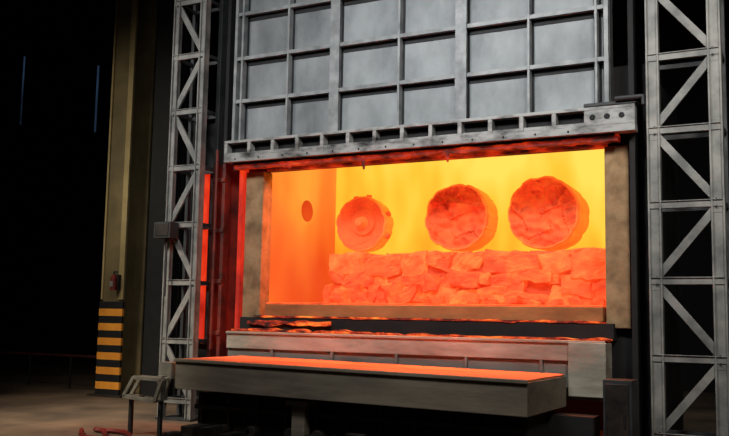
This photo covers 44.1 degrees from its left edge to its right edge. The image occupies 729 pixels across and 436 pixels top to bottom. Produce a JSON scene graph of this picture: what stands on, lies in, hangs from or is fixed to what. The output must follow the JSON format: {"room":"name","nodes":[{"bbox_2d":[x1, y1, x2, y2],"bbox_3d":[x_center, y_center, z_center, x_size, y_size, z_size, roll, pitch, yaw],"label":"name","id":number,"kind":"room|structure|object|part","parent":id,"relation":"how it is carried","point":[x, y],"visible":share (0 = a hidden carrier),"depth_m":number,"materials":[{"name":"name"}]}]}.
{"room":"industrial hall","nodes":[
{"label":"industrial hall","id":0,"kind":"room"},
{"bbox_2d":[0,0,15,3],"bbox_3d":[-8.533,-14.386,21.175,52.600,0.200,38.300,-2,-7,28],"label":"ceiling","id":1,"kind":"structure","parent":0,"point":[1,1],"depth_m":47.76,"materials":[{"name":"black"}]},
{"bbox_2d":[0,356,715,435],"bbox_3d":[-8.945,4.277,18.947,52.000,0.200,38.000,-2,-7,28],"label":"floor","id":2,"kind":"structure","parent":0,"point":[46,406],"depth_m":21.81,"materials":[{"name":"concrete"}]},
{"bbox_2d":[0,351,96,387],"bbox_3d":[-11.759,4.683,28.375,10.260,0.995,0.090,-2,-7,28],"label":"guard rail","id":3,"kind":"object","parent":2,"relation":"on","point":[1,352],"visible":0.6,"depth_m":27.21,"materials":[{"name":"black metal"}]},
{"bbox_2d":[78,427,131,435],"bbox_3d":[-4.399,3.858,15.815,0.927,0.090,2.573,6,-8,-36],"label":"hose","id":4,"kind":"object","parent":2,"relation":"on","point":[104,431],"visible":1,"depth_m":16.57,"materials":[{"name":"red rubber"}]},
{"bbox_2d":[87,0,157,397],"bbox_3d":[-6.577,-3.390,25.572,1.200,16.600,1.200,-2,-7,28],"label":"column","id":5,"kind":"structure","parent":2,"relation":"on","point":[121,312],"depth_m":25.11,"materials":[{"name":"metal"}]},
{"bbox_2d":[109,271,120,289],"bbox_3d":[-6.738,1.698,24.343,0.253,0.510,0.258,-2,-7,28],"label":"fire extinguisher","id":6,"kind":"object","parent":5,"relation":"attached to","point":[115,281],"visible":1,"depth_m":24.27,"materials":[{"name":"red paint"}]},
{"bbox_2d":[122,361,175,435],"bbox_3d":[-3.911,3.350,16.762,0.957,1.340,0.725,-2,-7,28],"label":"step","id":7,"kind":"structure","parent":2,"relation":"on","point":[167,370],"depth_m":16.54,"materials":[{"name":"metal"}]},
{"bbox_2d":[141,0,192,396],"bbox_3d":[-5.404,-3.406,25.234,0.650,16.600,0.700,-2,-7,28],"label":"steel column","id":8,"kind":"structure","parent":2,"relation":"on","point":[161,117],"depth_m":24.75,"materials":[{"name":"black metal"}]},
{"bbox_2d":[155,0,219,421],"bbox_3d":[-3.751,-2.119,20.065,0.940,12.950,0.810,-2,-7,28],"label":"lattice tower","id":9,"kind":"object","parent":2,"relation":"on","point":[195,179],"visible":0.85,"depth_m":19.65,"materials":[{"name":"grey metal"}]},
{"bbox_2d":[153,221,178,296],"bbox_3d":[-4.303,0.888,19.377,0.450,1.600,0.310,-2,-7,28],"label":"junction box","id":10,"kind":"object","parent":9,"relation":"attached to","point":[167,230],"visible":1,"depth_m":19.33,"materials":[{"name":"paint"}]},
{"bbox_2d":[162,423,365,435],"bbox_3d":[-0.694,3.614,14.374,6.300,0.400,0.550,-2,-7,28],"label":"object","id":11,"kind":"structure","parent":2,"relation":"on","point":[199,429],"depth_m":15.36,"materials":[{"name":"brown"}]},
{"bbox_2d":[174,356,599,435],"bbox_3d":[0.214,3.264,15.682,7.290,1.420,2.180,-2,-7,28],"label":"table","id":12,"kind":"object","parent":2,"relation":"on","point":[250,395],"visible":0.9,"depth_m":14.94,"materials":[{"name":"paint"}]},
{"bbox_3d":[0.300,3.575,15.616,7.100,0.790,1.850,-2,-7,28],"label":"support frame","id":13,"kind":"part","parent":12,"relation":"part of","materials":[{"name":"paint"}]},
{"bbox_2d":[226,302,616,400],"bbox_3d":[1.448,3.027,18.370,8.000,2.495,3.560,-2,-7,28],"label":"sill","id":14,"kind":"structure","parent":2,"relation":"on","point":[573,341],"depth_m":16.70,"materials":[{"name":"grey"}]},
{"bbox_2d":[321,248,605,304],"bbox_3d":[2.481,1.266,18.562,6.632,1.125,2.394,-2,-7,28],"label":"pile","id":15,"kind":"object","parent":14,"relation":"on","point":[488,276],"visible":0.78,"depth_m":17.85,"materials":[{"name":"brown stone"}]},
{"bbox_2d":[336,195,393,251],"bbox_3d":[-0.029,0.112,19.638,1.264,1.265,0.620,-2,-7,28],"label":"steel ingot","id":16,"kind":"object","parent":15,"relation":"on","point":[364,224],"visible":1,"depth_m":19.53,"materials":[{"name":"orange metal"}]},
{"bbox_2d":[425,184,497,251],"bbox_3d":[1.996,0.004,18.759,1.420,1.394,0.852,-2,-7,28],"label":"steel ingot","id":17,"kind":"object","parent":15,"relation":"on","point":[459,217],"visible":1,"depth_m":18.50,"materials":[{"name":"orange metal"}]},
{"bbox_2d":[508,176,589,250],"bbox_3d":[3.668,-0.073,17.998,1.466,1.457,1.040,-2,-7,28],"label":"steel ingot","id":18,"kind":"object","parent":15,"relation":"on","point":[547,213],"visible":0.98,"depth_m":17.64,"materials":[{"name":"orange metal"}]},
{"bbox_2d":[182,0,683,435],"bbox_3d":[1.143,-1.660,19.548,10.300,12.100,3.983,-2,-7,28],"label":"furnace","id":19,"kind":"object","parent":2,"relation":"on","point":[272,234],"visible":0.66,"depth_m":19.46,"materials":[{"name":"brown"}]},
{"bbox_2d":[233,133,619,170],"bbox_3d":[0.822,-1.163,17.562,8.150,0.342,0.260,-2,-7,28],"label":"seal","id":20,"kind":"object","parent":19,"relation":"attached to","point":[605,138],"visible":1,"depth_m":17.21,"materials":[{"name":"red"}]},
{"bbox_2d":[224,94,645,163],"bbox_3d":[0.919,-1.640,17.421,8.849,0.599,0.360,-2,-7,28],"label":"beam","id":21,"kind":"structure","parent":19,"relation":"attached to","point":[617,117],"depth_m":17.00,"materials":[{"name":"metal"}]},
{"bbox_2d":[231,0,613,140],"bbox_3d":[0.814,-4.805,18.028,8.165,6.400,0.330,-2,-7,28],"label":"door","id":22,"kind":"structure","parent":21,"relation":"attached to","point":[301,66],"depth_m":17.75,"materials":[{"name":"grey paint"}]},
{"bbox_2d":[603,378,637,435],"bbox_3d":[4.037,3.218,14.204,0.450,1.320,0.510,-2,-7,28],"label":"cabinet","id":23,"kind":"object","parent":2,"relation":"on","point":[620,396],"visible":1,"depth_m":14.04,"materials":[{"name":"metal"}]},
{"bbox_2d":[644,0,728,435],"bbox_3d":[5.435,-2.495,15.216,1.230,12.950,0.810,-2,-7,28],"label":"lattice tower","id":24,"kind":"object","parent":2,"relation":"on","point":[717,206],"visible":1,"depth_m":14.66,"materials":[{"name":"grey metal"}]},
{"bbox_2d":[0,0,728,392],"bbox_3d":[0.180,-3.012,36.798,52.000,18.600,0.300,-2,-7,28],"label":"wall","id":25,"kind":"structure","parent":0,"point":[53,168],"depth_m":44.29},
{"bbox_2d":[18,54,28,126],"bbox_3d":[-17.610,-6.582,46.458,0.300,3.800,0.150,-2,-7,28],"label":"window","id":26,"kind":"structure","parent":25,"relation":"in","point":[24,70],"depth_m":46.40,"materials":[{"name":"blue glass"}]},
{"bbox_2d":[92,63,102,133],"bbox_3d":[-13.032,-5.826,43.926,0.300,3.500,0.150,-2,-7,28],"label":"window","id":27,"kind":"structure","parent":25,"relation":"in","point":[98,74],"depth_m":43.88,"materials":[{"name":"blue glass"}]}
]}

